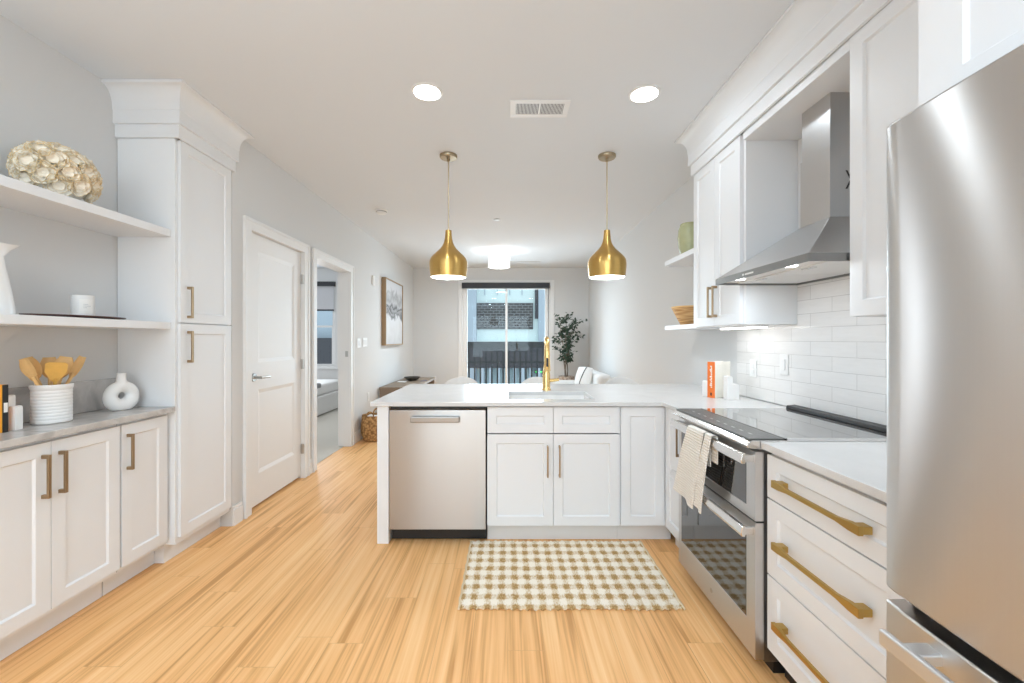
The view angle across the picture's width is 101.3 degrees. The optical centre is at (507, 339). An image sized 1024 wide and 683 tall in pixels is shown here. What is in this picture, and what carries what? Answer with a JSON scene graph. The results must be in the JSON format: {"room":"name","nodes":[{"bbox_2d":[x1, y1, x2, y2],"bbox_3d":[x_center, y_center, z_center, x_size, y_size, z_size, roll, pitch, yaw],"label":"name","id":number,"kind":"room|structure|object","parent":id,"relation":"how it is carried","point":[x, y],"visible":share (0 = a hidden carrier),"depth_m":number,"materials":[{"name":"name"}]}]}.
{"room":"kitchen","nodes":[
{"label":"kitchen","id":0,"kind":"room"},
{"bbox_2d":[0,15,181,387],"bbox_3d":[-2.350,-0.077,0.175,0.120,2.778,5.550,0,0,0],"label":"wall","id":1,"kind":"structure","parent":0,"point":[45,95],"depth_m":2.12,"materials":[{"name":"white paint"}]},
{"bbox_2d":[0,174,170,236],"bbox_3d":[-2.131,-0.622,1.629,0.317,0.043,1.657,0,0,0],"label":"wall shelf","id":2,"kind":"object","parent":1,"relation":"attached to","point":[15,194],"visible":1,"depth_m":1.98,"materials":[{"name":"white wood"}]},
{"bbox_2d":[6,140,102,203],"bbox_3d":[-2.114,-0.787,1.978,0.280,0.266,0.335,0,0,-16],"label":"sculpture","id":3,"kind":"object","parent":2,"relation":"on","point":[53,166],"visible":0.96,"depth_m":1.89,"materials":[{"name":"beige ceramic"}]},
{"bbox_2d":[0,314,170,328],"bbox_3d":[-2.131,-0.081,1.629,0.317,0.040,1.657,0,0,0],"label":"wall shelf","id":4,"kind":"object","parent":1,"relation":"attached to","point":[5,319],"visible":1,"depth_m":1.95,"materials":[{"name":"white wood"}]},
{"bbox_2d":[0,243,19,313],"bbox_3d":[-2.124,-0.252,1.703,0.142,0.300,0.196,0,0,-15],"label":"pitcher","id":5,"kind":"object","parent":4,"relation":"on","point":[7,305],"visible":0.89,"depth_m":1.74,"materials":[{"name":"white ceramic"}]},
{"bbox_2d":[19,313,125,319],"bbox_3d":[-2.100,-0.108,2.050,0.248,0.012,0.450,0,0,0],"label":"tray","id":6,"kind":"object","parent":4,"relation":"on","point":[58,315],"visible":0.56,"depth_m":1.95,"materials":[{"name":"black wood"}]},
{"bbox_2d":[70,295,94,315],"bbox_3d":[-2.110,-0.164,2.085,0.086,0.110,0.086,0,0,0],"label":"candle jar","id":7,"kind":"object","parent":6,"relation":"on","point":[79,304],"visible":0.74,"depth_m":2.05,"materials":[{"name":"white ceramic"}]},
{"bbox_2d":[186,140,412,525],"bbox_3d":[-2.174,-0.077,5.774,0.472,2.778,5.652,0,0,0],"label":"wall","id":8,"kind":"structure","parent":0,"point":[261,190],"depth_m":4.29,"materials":[{"name":"white paint"}]},
{"bbox_2d":[232,501,242,525],"bbox_3d":[-1.929,1.242,3.000,0.015,0.140,0.100,0,0,0],"label":"baseboard","id":9,"kind":"structure","parent":8,"relation":"attached to","point":[237,510],"depth_m":2.98,"materials":[{"name":"white wood"}]},
{"bbox_2d":[243,215,309,518],"bbox_3d":[-1.998,0.202,3.562,0.171,2.220,0.995,0,0,0],"label":"trim","id":10,"kind":"structure","parent":8,"relation":"attached to","point":[250,225],"depth_m":3.14,"materials":[{"name":"white wood"}]},
{"bbox_2d":[252,232,303,507],"bbox_3d":[-1.938,0.234,3.566,0.120,2.108,0.824,0,0,0],"label":"door","id":11,"kind":"structure","parent":8,"relation":"in","point":[277,279],"depth_m":3.54,"materials":[{"name":"white"}]},
{"bbox_2d":[312,247,353,472],"bbox_3d":[-1.998,0.202,4.685,0.171,2.220,1.090,0,0,0],"label":"trim","id":12,"kind":"structure","parent":8,"relation":"attached to","point":[345,271],"depth_m":5.15,"materials":[{"name":"white wood"}]},
{"bbox_2d":[354,429,362,443],"bbox_3d":[-1.929,1.242,6.927,0.015,0.140,3.344,0,0,0],"label":"baseboard","id":13,"kind":"structure","parent":8,"relation":"attached to","point":[357,435],"depth_m":5.36,"materials":[{"name":"white wood"}]},
{"bbox_2d":[363,338,366,346],"bbox_3d":[-1.932,0.037,5.680,0.010,0.120,0.170,0,0,0],"label":"light switch","id":14,"kind":"object","parent":8,"relation":"attached to","point":[364,339],"visible":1,"depth_m":5.66,"materials":[{"name":"white plastic"}]},
{"bbox_2d":[381,277,402,345],"bbox_3d":[-1.903,-0.433,6.953,0.069,1.050,1.046,0,0,0],"label":"painting","id":15,"kind":"object","parent":8,"relation":"attached to","point":[391,291],"visible":1,"depth_m":6.78,"materials":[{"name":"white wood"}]},
{"bbox_2d":[0,408,789,682],"bbox_3d":[-1.912,1.359,3.015,7.376,0.106,11.470,0,0,0],"label":"floor","id":16,"kind":"structure","parent":0,"point":[302,589],"depth_m":1.95,"materials":[{"name":"brown wood"}]},
{"bbox_2d":[0,424,119,660],"bbox_3d":[-2.115,0.867,1.816,0.345,0.888,0.648,0,0,0],"label":"base cabinet","id":17,"kind":"object","parent":16,"relation":"on","point":[60,496],"visible":1,"depth_m":1.84,"materials":[{"name":"white wood"}]},
{"bbox_2d":[102,413,166,595],"bbox_3d":[-2.115,0.867,2.302,0.345,0.888,0.312,0,0,0],"label":"base cabinet","id":18,"kind":"object","parent":16,"relation":"on","point":[143,442],"visible":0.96,"depth_m":2.28,"materials":[{"name":"white wood"}]},
{"bbox_2d":[118,139,230,562],"bbox_3d":[-2.092,0.061,2.701,0.390,2.499,0.482,0,0,0],"label":"pantry cabinet","id":19,"kind":"object","parent":16,"relation":"on","point":[182,279],"visible":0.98,"depth_m":2.49,"materials":[{"name":"white wood"}]},
{"bbox_2d":[101,79,253,171],"bbox_3d":[-2.062,-1.321,2.701,0.456,0.289,0.674,0,0,0],"label":"trim","id":20,"kind":"structure","parent":19,"relation":"on","point":[142,108],"depth_m":2.45,"materials":[{"name":"white wood"}]},
{"bbox_2d":[317,379,337,415],"bbox_3d":[-4.150,1.022,7.250,1.900,0.540,2.100,0,0,0],"label":"bed","id":21,"kind":"object","parent":16,"relation":"on","point":[327,389],"visible":0.07,"depth_m":7.53,"materials":[{"name":"white fabric"}]},
{"bbox_2d":[361,408,376,440],"bbox_3d":[-1.760,1.115,5.500,0.320,0.393,0.320,0,0,0],"label":"basket","id":22,"kind":"object","parent":16,"relation":"on","point":[368,423],"visible":0.64,"depth_m":5.36,"materials":[{"name":"brown wicker"}]},
{"bbox_2d":[377,406,391,543],"bbox_3d":[-0.803,0.869,3.027,0.074,0.885,0.666,0,0,0],"label":"end panel","id":23,"kind":"object","parent":16,"relation":"on","point":[384,534],"visible":0.36,"depth_m":2.69,"materials":[{"name":"white wood"}]},
{"bbox_2d":[379,377,434,397],"bbox_3d":[-1.644,1.012,7.075,0.548,0.599,1.650,0,0,0],"label":"console table","id":24,"kind":"object","parent":16,"relation":"on","point":[384,390],"visible":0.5,"depth_m":6.65,"materials":[{"name":"brown wood"}]},
{"bbox_2d":[404,376,419,380],"bbox_3d":[-1.665,0.679,7.300,0.290,0.064,0.290,0,0,0],"label":"bowl","id":25,"kind":"object","parent":24,"relation":"on","point":[410,378],"visible":1,"depth_m":7.22,"materials":[{"name":"black ceramic"}]},
{"bbox_2d":[389,406,489,537],"bbox_3d":[-0.451,0.864,2.977,0.622,0.872,0.646,0,0,0],"label":"dishwasher","id":26,"kind":"object","parent":16,"relation":"on","point":[438,454],"visible":0.98,"depth_m":2.69,"materials":[{"name":"silver metal"}]},
{"bbox_2d":[444,377,477,383],"bbox_3d":[-0.470,0.847,4.080,0.484,0.930,0.484,0,0,0],"label":"counter stool","id":27,"kind":"object","parent":16,"relation":"on","point":[458,380],"visible":0.06,"depth_m":4.28,"materials":[{"name":"white fabric"}]},
{"bbox_2d":[521,377,554,383],"bbox_3d":[0.300,0.847,4.080,0.484,0.930,0.484,0,0,0],"label":"counter stool","id":28,"kind":"object","parent":16,"relation":"on","point":[533,380],"visible":0.05,"depth_m":4.29,"materials":[{"name":"white fabric"}]},
{"bbox_2d":[487,407,618,538],"bbox_3d":[0.290,0.873,2.978,0.850,0.877,0.633,0,0,0],"label":"base cabinet","id":29,"kind":"object","parent":16,"relation":"on","point":[553,472],"visible":1,"depth_m":2.70,"materials":[{"name":"white wood"}]},
{"bbox_2d":[486,406,489,522],"bbox_3d":[-0.450,0.825,3.012,0.615,0.775,0.576,0,0,0],"label":"base cabinet","id":30,"kind":"object","parent":29,"relation":"attached to","point":[486,406],"depth_m":2.77,"materials":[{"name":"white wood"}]},
{"bbox_2d":[552,312,586,379],"bbox_3d":[1.162,0.387,8.184,0.646,1.848,0.586,0,0,38],"label":"potted tree","id":31,"kind":"object","parent":16,"relation":"on","point":[566,347],"visible":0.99,"depth_m":8.15,"materials":[{"name":"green plant"}]},
{"bbox_2d":[457,540,684,610],"bbox_3d":[0.308,1.306,2.375,1.110,0.013,0.700,0,0,0],"label":"rug","id":32,"kind":"object","parent":16,"relation":"on","point":[535,575],"visible":1,"depth_m":2.29,"materials":[{"name":"fabric"}]},
{"bbox_2d":[553,370,610,383],"bbox_3d":[1.190,0.924,7.060,0.820,0.774,1.520,0,0,0],"label":"sofa","id":33,"kind":"object","parent":16,"relation":"on","point":[598,377],"visible":0.14,"depth_m":6.62,"materials":[{"name":"white fabric"}]},
{"bbox_2d":[575,367,592,383],"bbox_3d":[1.236,0.642,6.898,0.179,0.388,0.400,0,0,-28],"label":"throw pillow","id":34,"kind":"object","parent":33,"relation":"on","point":[584,374],"visible":0.7,"depth_m":6.82,"materials":[{"name":"white fabric"}]},
{"bbox_2d":[591,372,610,383],"bbox_3d":[1.480,0.745,6.705,0.240,0.415,0.650,0,0,0],"label":"cushion","id":35,"kind":"object","parent":33,"relation":"on","point":[597,377],"depth_m":6.43,"materials":[{"name":"white fabric"}]},
{"bbox_2d":[605,377,638,383],"bbox_3d":[1.150,0.847,4.080,0.484,0.930,0.484,0,0,0],"label":"counter stool","id":36,"kind":"object","parent":16,"relation":"on","point":[616,380],"visible":0.06,"depth_m":4.28,"materials":[{"name":"white fabric"}]},
{"bbox_2d":[599,406,670,538],"bbox_3d":[0.892,0.869,2.994,0.352,0.885,0.600,0,0,0],"label":"base cabinet","id":37,"kind":"object","parent":16,"relation":"on","point":[641,433],"visible":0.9,"depth_m":2.70,"materials":[{"name":"white wood"}]},
{"bbox_2d":[665,407,678,547],"bbox_3d":[1.313,0.869,2.546,0.678,0.885,0.288,0,0,0],"label":"base cabinet","id":38,"kind":"object","parent":16,"relation":"on","point":[671,434],"visible":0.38,"depth_m":2.61,"materials":[{"name":"white wood"}]},
{"bbox_2d":[370,384,785,410],"bbox_3d":[0.390,0.411,3.076,2.530,0.027,1.377,0,0,0],"label":"countertop","id":39,"kind":"structure","parent":38,"relation":"on","point":[670,396],"depth_m":2.93,"materials":[{"name":"white stone"}]},
{"bbox_2d":[542,336,558,390],"bbox_3d":[0.334,0.186,3.225,0.136,0.423,0.232,0,0,0],"label":"faucet","id":40,"kind":"object","parent":39,"relation":"on","point":[546,381],"visible":1,"depth_m":3.23,"materials":[{"name":"gold metal"}]},
{"bbox_2d":[507,395,597,406],"bbox_3d":[0.295,0.519,3.007,0.600,0.186,0.435,0,0,0],"label":"sink","id":41,"kind":"object","parent":39,"relation":"in","point":[510,396],"visible":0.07,"depth_m":3.21,"materials":[{"name":"silver metal"}]},
{"bbox_2d":[702,380,706,395],"bbox_3d":[1.429,0.343,2.966,0.093,0.108,0.060,0,0,-28],"label":"bookend","id":42,"kind":"object","parent":39,"relation":"on","point":[704,382],"visible":0.28,"depth_m":2.96,"materials":[{"name":"white ceramic"}]},
{"bbox_2d":[707,361,729,397],"bbox_3d":[1.460,0.275,2.908,0.169,0.245,0.056,0,0,-28],"label":"book","id":43,"kind":"object","parent":39,"relation":"on","point":[716,370],"visible":0.92,"depth_m":2.87,"materials":[{"name":"orange paper"}]},
{"bbox_2d":[723,376,738,399],"bbox_3d":[1.484,0.319,2.790,0.079,0.156,0.051,0,0,0],"label":"bookend","id":44,"kind":"object","parent":39,"relation":"on","point":[730,390],"visible":1,"depth_m":2.76,"materials":[{"name":"white ceramic"}]},
{"bbox_2d":[670,405,886,672],"bbox_3d":[1.277,0.840,2.011,0.726,0.943,0.745,0,0,0],"label":"range","id":45,"kind":"object","parent":16,"relation":"on","point":[723,548],"visible":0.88,"depth_m":1.82,"materials":[{"name":"grey metal"}]},
{"bbox_2d":[673,425,717,513],"bbox_3d":[0.916,0.627,2.080,0.050,0.397,0.400,0,0,0],"label":"kitchen towel","id":46,"kind":"object","parent":45,"relation":"hanging from","point":[695,455],"visible":0.97,"depth_m":2.02,"materials":[{"name":"beige fabric"}]},
{"bbox_2d":[700,408,886,439],"bbox_3d":[1.337,0.392,2.012,0.496,0.006,0.732,0,0,0],"label":"cooktop","id":47,"kind":"object","parent":45,"relation":"in","point":[782,423],"depth_m":1.92,"materials":[{"name":"black glass"}]},
{"bbox_2d":[767,453,900,682],"bbox_3d":[1.308,0.869,1.345,0.687,0.885,0.578,0,0,0],"label":"drawer base","id":48,"kind":"object","parent":16,"relation":"on","point":[828,591],"visible":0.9,"depth_m":1.34,"materials":[{"name":"white wood"}]},
{"bbox_2d":[761,442,886,501],"bbox_3d":[1.320,0.411,1.317,0.670,0.027,0.637,0,0,0],"label":"countertop","id":49,"kind":"structure","parent":48,"relation":"on","point":[861,466],"depth_m":1.41,"materials":[{"name":"white stone"}]},
{"bbox_2d":[879,44,1023,682],"bbox_3d":[1.188,0.421,0.471,0.863,1.778,0.910,0,0,0],"label":"refrigerator","id":50,"kind":"object","parent":16,"relation":"on","point":[955,161],"visible":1,"depth_m":0.76,"materials":[{"name":"grey metal"}]},
{"bbox_3d":[-2.114,0.867,1.163,0.345,0.888,0.652,0,0,0],"label":"base cabinet","id":51,"kind":"object","parent":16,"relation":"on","visible":0},
{"bbox_2d":[0,378,174,448],"bbox_3d":[-2.117,0.323,1.628,0.344,0.197,1.656,0,0,0],"label":"countertop","id":52,"kind":"structure","parent":51,"relation":"on","point":[89,410],"depth_m":2.08,"materials":[{"name":"grey stone"}]},
{"bbox_2d":[0,385,7,432],"bbox_3d":[-2.188,0.290,1.766,0.154,0.200,0.020,0,0,0],"label":"book","id":53,"kind":"object","parent":52,"relation":"on","point":[3,388],"visible":1,"depth_m":1.76,"materials":[{"name":"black paper"}]},
{"bbox_2d":[8,395,22,430],"bbox_3d":[-2.141,0.315,1.814,0.051,0.150,0.033,0,0,-8],"label":"bookend","id":54,"kind":"object","parent":52,"relation":"on","point":[15,413],"visible":0.73,"depth_m":1.81,"materials":[{"name":"white ceramic"}]},
{"bbox_2d":[29,382,73,424],"bbox_3d":[-2.150,0.300,1.980,0.146,0.180,0.146,0,0,0],"label":"utensil crock","id":55,"kind":"object","parent":52,"relation":"on","point":[49,404],"visible":0.98,"depth_m":1.93,"materials":[{"name":"white ceramic"}]},
{"bbox_2d":[19,358,39,385],"bbox_3d":[-2.144,0.230,1.926,0.027,0.294,0.159,0,0,0],"label":"wooden spoon","id":56,"kind":"object","parent":55,"relation":"in","point":[26,365],"visible":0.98,"depth_m":1.88,"materials":[{"name":"brown wood"}]},
{"bbox_2d":[19,356,41,384],"bbox_3d":[-2.161,0.227,1.940,0.026,0.300,0.132,0,0,23],"label":"wooden spoon","id":57,"kind":"object","parent":55,"relation":"in","point":[35,363],"visible":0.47,"depth_m":1.93,"materials":[{"name":"brown wood"}]},
{"bbox_2d":[40,357,56,384],"bbox_3d":[-2.182,0.229,1.998,0.054,0.292,0.044,0,0,-9],"label":"wooden spoon","id":58,"kind":"object","parent":55,"relation":"in","point":[44,360],"visible":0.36,"depth_m":1.99,"materials":[{"name":"brown wood"}]},
{"bbox_2d":[44,362,67,384],"bbox_3d":[-2.117,0.240,1.958,0.086,0.271,0.061,0,0,0],"label":"wooden spatula","id":59,"kind":"object","parent":55,"relation":"in","point":[55,371],"visible":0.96,"depth_m":1.96,"materials":[{"name":"brown wood"}]},
{"bbox_2d":[55,356,72,384],"bbox_3d":[-2.143,0.227,2.002,0.024,0.298,0.096,0,0,27],"label":"wooden spoon","id":60,"kind":"object","parent":55,"relation":"in","point":[68,360],"visible":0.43,"depth_m":2.03,"materials":[{"name":"brown wood"}]},
{"bbox_2d":[65,355,85,383],"bbox_3d":[-2.144,0.228,2.037,0.023,0.298,0.164,0,0,10],"label":"wooden spoon","id":61,"kind":"object","parent":55,"relation":"in","point":[78,364],"visible":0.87,"depth_m":2.08,"materials":[{"name":"brown wood"}]},
{"bbox_2d":[102,373,139,410],"bbox_3d":[-2.140,0.288,2.325,0.077,0.203,0.166,0,0,17],"label":"vase","id":62,"kind":"object","parent":52,"relation":"on","point":[110,399],"visible":1,"depth_m":2.30,"materials":[{"name":"white ceramic"}]},
{"bbox_2d":[0,0,793,267],"bbox_3d":[-1.912,-1.516,3.015,7.376,0.100,11.470,0,0,0],"label":"ceiling","id":63,"kind":"structure","parent":0,"point":[322,88],"depth_m":2.42,"materials":[{"name":"white paint"}]},
{"bbox_2d":[375,208,387,214],"bbox_3d":[-1.432,-1.442,4.754,0.140,0.046,0.140,0,0,0],"label":"smoke detector","id":64,"kind":"object","parent":63,"relation":"attached to","point":[380,211],"visible":1,"depth_m":4.71,"materials":[{"name":"white plastic"}]},
{"bbox_2d":[411,82,442,100],"bbox_3d":[-0.479,-1.459,2.483,0.184,0.013,0.184,0,0,0],"label":"recessed light","id":65,"kind":"object","parent":63,"relation":"in","point":[425,91],"visible":1,"depth_m":2.46,"materials":[{"name":"white"}]},
{"bbox_2d":[429,152,467,279],"bbox_3d":[-0.474,-0.980,3.344,0.303,0.972,0.303,0,0,0],"label":"pendant lamp","id":66,"kind":"object","parent":63,"relation":"hanging from","point":[447,263],"visible":1,"depth_m":3.26,"materials":[{"name":"gold metal"}]},
{"bbox_2d":[488,250,509,268],"bbox_3d":[-0.148,-1.318,6.950,0.356,0.296,0.356,0,0,0],"label":"drum ceiling light","id":67,"kind":"object","parent":63,"relation":"attached to","point":[498,261],"visible":1,"depth_m":6.82,"materials":[{"name":"white fabric"}]},
{"bbox_2d":[510,261,540,261],"bbox_3d":[0.280,-1.464,7.900,0.690,0.004,0.060,0,0,0],"label":"ceiling vent","id":68,"kind":"object","parent":63,"relation":"in","point":[510,261],"visible":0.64,"depth_m":7.87,"materials":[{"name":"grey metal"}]},
{"bbox_2d":[510,100,570,116],"bbox_3d":[0.200,-1.463,2.665,0.370,0.006,0.196,0,0,0],"label":"ceiling vent","id":69,"kind":"object","parent":63,"relation":"in","point":[518,108],"visible":1,"depth_m":2.66,"materials":[{"name":"white metal"}]},
{"bbox_2d":[588,152,626,279],"bbox_3d":[0.788,-0.980,3.344,0.303,0.972,0.303,0,0,0],"label":"pendant lamp","id":70,"kind":"object","parent":63,"relation":"hanging from","point":[607,263],"visible":1,"depth_m":3.27,"materials":[{"name":"gold metal"}]},
{"bbox_2d":[628,84,660,102],"bbox_3d":[0.813,-1.459,2.503,0.184,0.013,0.184,0,0,0],"label":"recessed light","id":71,"kind":"object","parent":63,"relation":"in","point":[648,92],"visible":1,"depth_m":2.49,"materials":[{"name":"white"}]},
{"bbox_2d":[317,268,588,383],"bbox_3d":[-1.912,-0.077,8.675,7.376,2.778,0.150,0,0,0],"label":"wall","id":72,"kind":"structure","parent":0,"point":[435,301],"depth_m":8.60,"materials":[{"name":"white paint"}]},
{"bbox_2d":[317,281,337,368],"bbox_3d":[-4.035,-0.293,8.635,1.130,1.790,0.170,0,0,0],"label":"window","id":73,"kind":"structure","parent":72,"relation":"in","point":[333,365],"depth_m":8.59,"materials":[{"name":"white"}]},
{"bbox_2d":[317,281,335,310],"bbox_3d":[-4.027,-0.880,8.554,1.005,0.595,0.068,0,0,0],"label":"roller blind","id":74,"kind":"object","parent":73,"relation":"attached to","point":[325,289],"visible":0.36,"depth_m":8.56,"materials":[{"name":"grey fabric"}]},
{"bbox_2d":[458,280,553,378],"bbox_3d":[-0.035,0.047,8.591,1.960,2.530,0.018,0,0,0],"label":"trim","id":75,"kind":"structure","parent":72,"relation":"attached to","point":[460,289],"depth_m":8.58,"materials":[{"name":"white"}]},
{"bbox_2d":[462,283,549,336],"bbox_3d":[-0.045,-0.548,8.558,1.790,1.220,0.046,0,0,0],"label":"roller blind","id":76,"kind":"object","parent":72,"relation":"attached to","point":[464,285],"visible":0.94,"depth_m":8.54,"materials":[{"name":"grey fabric"}]},
{"bbox_2d":[463,288,549,383],"bbox_3d":[-0.035,0.092,8.675,1.790,2.440,0.110,0,0,0],"label":"door","id":77,"kind":"structure","parent":72,"relation":"in","point":[465,290],"depth_m":8.64,"materials":[{"name":"white"}]},
{"bbox_2d":[589,0,892,405],"bbox_3d":[1.716,-0.077,3.000,0.120,2.778,11.200,0,0,0],"label":"wall","id":78,"kind":"structure","parent":0,"point":[629,315],"depth_m":4.71,"materials":[{"name":"white paint"}]},
{"bbox_2d":[665,248,693,266],"bbox_3d":[1.508,-0.653,3.333,0.295,0.040,0.623,0,0,0],"label":"wall shelf","id":79,"kind":"object","parent":78,"relation":"attached to","point":[686,259],"visible":0.29,"depth_m":3.41,"materials":[{"name":"white wood"}]},
{"bbox_2d":[677,222,693,253],"bbox_3d":[1.505,-0.815,3.480,0.188,0.282,0.188,0,0,0],"label":"vase","id":80,"kind":"object","parent":79,"relation":"on","point":[685,238],"visible":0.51,"depth_m":3.42,"materials":[{"name":"green ceramic"}]},
{"bbox_2d":[665,324,718,329],"bbox_3d":[1.508,-0.099,3.333,0.295,0.035,0.623,0,0,0],"label":"wall shelf","id":81,"kind":"object","parent":78,"relation":"attached to","point":[685,326],"visible":0.55,"depth_m":3.28,"materials":[{"name":"white wood"}]},
{"bbox_2d":[671,305,693,324],"bbox_3d":[1.495,-0.194,3.450,0.294,0.154,0.294,0,0,0],"label":"bowl","id":82,"kind":"object","parent":81,"relation":"on","point":[684,314],"visible":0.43,"depth_m":3.37,"materials":[{"name":"brown wood"}]},
{"bbox_2d":[694,134,797,326],"bbox_3d":[1.478,-0.638,2.706,0.353,1.100,0.628,0,0,0],"label":"upper cabinet","id":83,"kind":"object","parent":78,"relation":"attached to","point":[746,196],"visible":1,"depth_m":2.42,"materials":[{"name":"white wood"}]},
{"bbox_2d":[719,325,768,329],"bbox_3d":[1.505,-0.077,2.705,0.060,0.019,0.470,0,0,0],"label":"light","id":84,"kind":"object","parent":83,"relation":"attached to","point":[745,326],"visible":0.96,"depth_m":2.62,"materials":[{"name":"white plastic"}]},
{"bbox_2d":[743,37,850,139],"bbox_3d":[1.496,-1.160,2.018,0.318,0.054,0.747,0,0,0],"label":"panel","id":85,"kind":"object","parent":83,"relation":"attached to","point":[783,120],"visible":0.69,"depth_m":1.99,"materials":[{"name":"white wood"}]},
{"bbox_2d":[716,92,849,284],"bbox_3d":[1.411,-0.720,2.018,0.469,0.824,0.740,0,0,0],"label":"range hood","id":86,"kind":"object","parent":78,"relation":"attached to","point":[819,250],"visible":0.74,"depth_m":1.93,"materials":[{"name":"silver metal"}]},
{"bbox_2d":[675,0,891,175],"bbox_3d":[1.179,-1.321,1.570,0.487,0.289,3.203,0,0,9],"label":"trim","id":87,"kind":"structure","parent":78,"relation":"attached to","point":[808,32],"depth_m":2.04,"materials":[{"name":"white wood"}]},
{"bbox_2d":[798,138,801,228],"bbox_3d":[1.653,-0.780,2.018,0.005,0.704,0.747,0,0,0],"label":"panel","id":88,"kind":"object","parent":78,"relation":"attached to","point":[800,140],"visible":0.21,"depth_m":2.38,"materials":[{"name":"white"}]},
{"bbox_2d":[737,276,886,424],"bbox_3d":[1.651,-0.017,2.000,0.008,0.822,2.040,0,0,0],"label":"wall tile","id":89,"kind":"structure","parent":78,"relation":"attached to","point":[838,359],"depth_m":2.19,"materials":[{"name":"white tile"}]},
{"bbox_2d":[750,360,756,377],"bbox_3d":[1.642,0.194,2.815,0.009,0.115,0.075,0,0,0],"label":"outlet","id":90,"kind":"object","parent":89,"relation":"attached to","point":[753,363],"visible":1,"depth_m":2.80,"materials":[{"name":"white plastic"}]},
{"bbox_2d":[780,354,788,374],"bbox_3d":[1.641,0.149,2.500,0.010,0.120,0.075,0,0,0],"label":"light switch","id":91,"kind":"object","parent":89,"relation":"attached to","point":[784,359],"visible":1,"depth_m":2.49,"materials":[{"name":"white plastic"}]},
{"bbox_2d":[850,0,917,316],"bbox_3d":[1.494,-0.638,1.322,0.320,1.100,0.640,0,0,0],"label":"upper cabinet","id":92,"kind":"object","parent":78,"relation":"attached to","point":[884,52],"visible":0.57,"depth_m":1.54,"materials":[{"name":"white wood"}]},
{"bbox_2d":[918,0,1023,106],"bbox_3d":[1.302,-0.833,0.490,0.704,0.710,0.970,0,0,0],"label":"upper cabinet","id":93,"kind":"object","parent":78,"relation":"attached to","point":[957,39],"visible":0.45,"depth_m":0.88,"materials":[{"name":"white wood"}]},
{"bbox_3d":[0.000,1.437,9.525,6.000,0.150,1.550,0,0,0],"label":"floor","id":94,"kind":"structure","parent":0,"visible":0},
{"bbox_2d":[468,342,543,383],"bbox_3d":[0.000,0.707,10.200,5.210,1.310,0.080,0,0,0],"label":"balcony railing","id":95,"kind":"object","parent":94,"relation":"on","point":[474,345],"visible":0.21,"depth_m":10.19,"materials":[{"name":"grey metal"}]},
{"label":"outside","id":96,"kind":"structure","parent":0,"visible":0},
{"bbox_2d":[468,289,544,383],"bbox_3d":[0.000,-1.438,17.300,12.000,8.500,3.400,0,0,0],"label":"building","id":97,"kind":"structure","parent":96,"point":[486,307],"depth_m":15.94,"materials":[{"name":"blue stone"}]},
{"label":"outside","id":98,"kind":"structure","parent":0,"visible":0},
{"bbox_2d":[317,311,332,363],"bbox_3d":[-7.900,0.262,13.750,6.200,5.100,1.500,0,0,0],"label":"building","id":99,"kind":"structure","parent":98,"point":[324,335],"depth_m":13.00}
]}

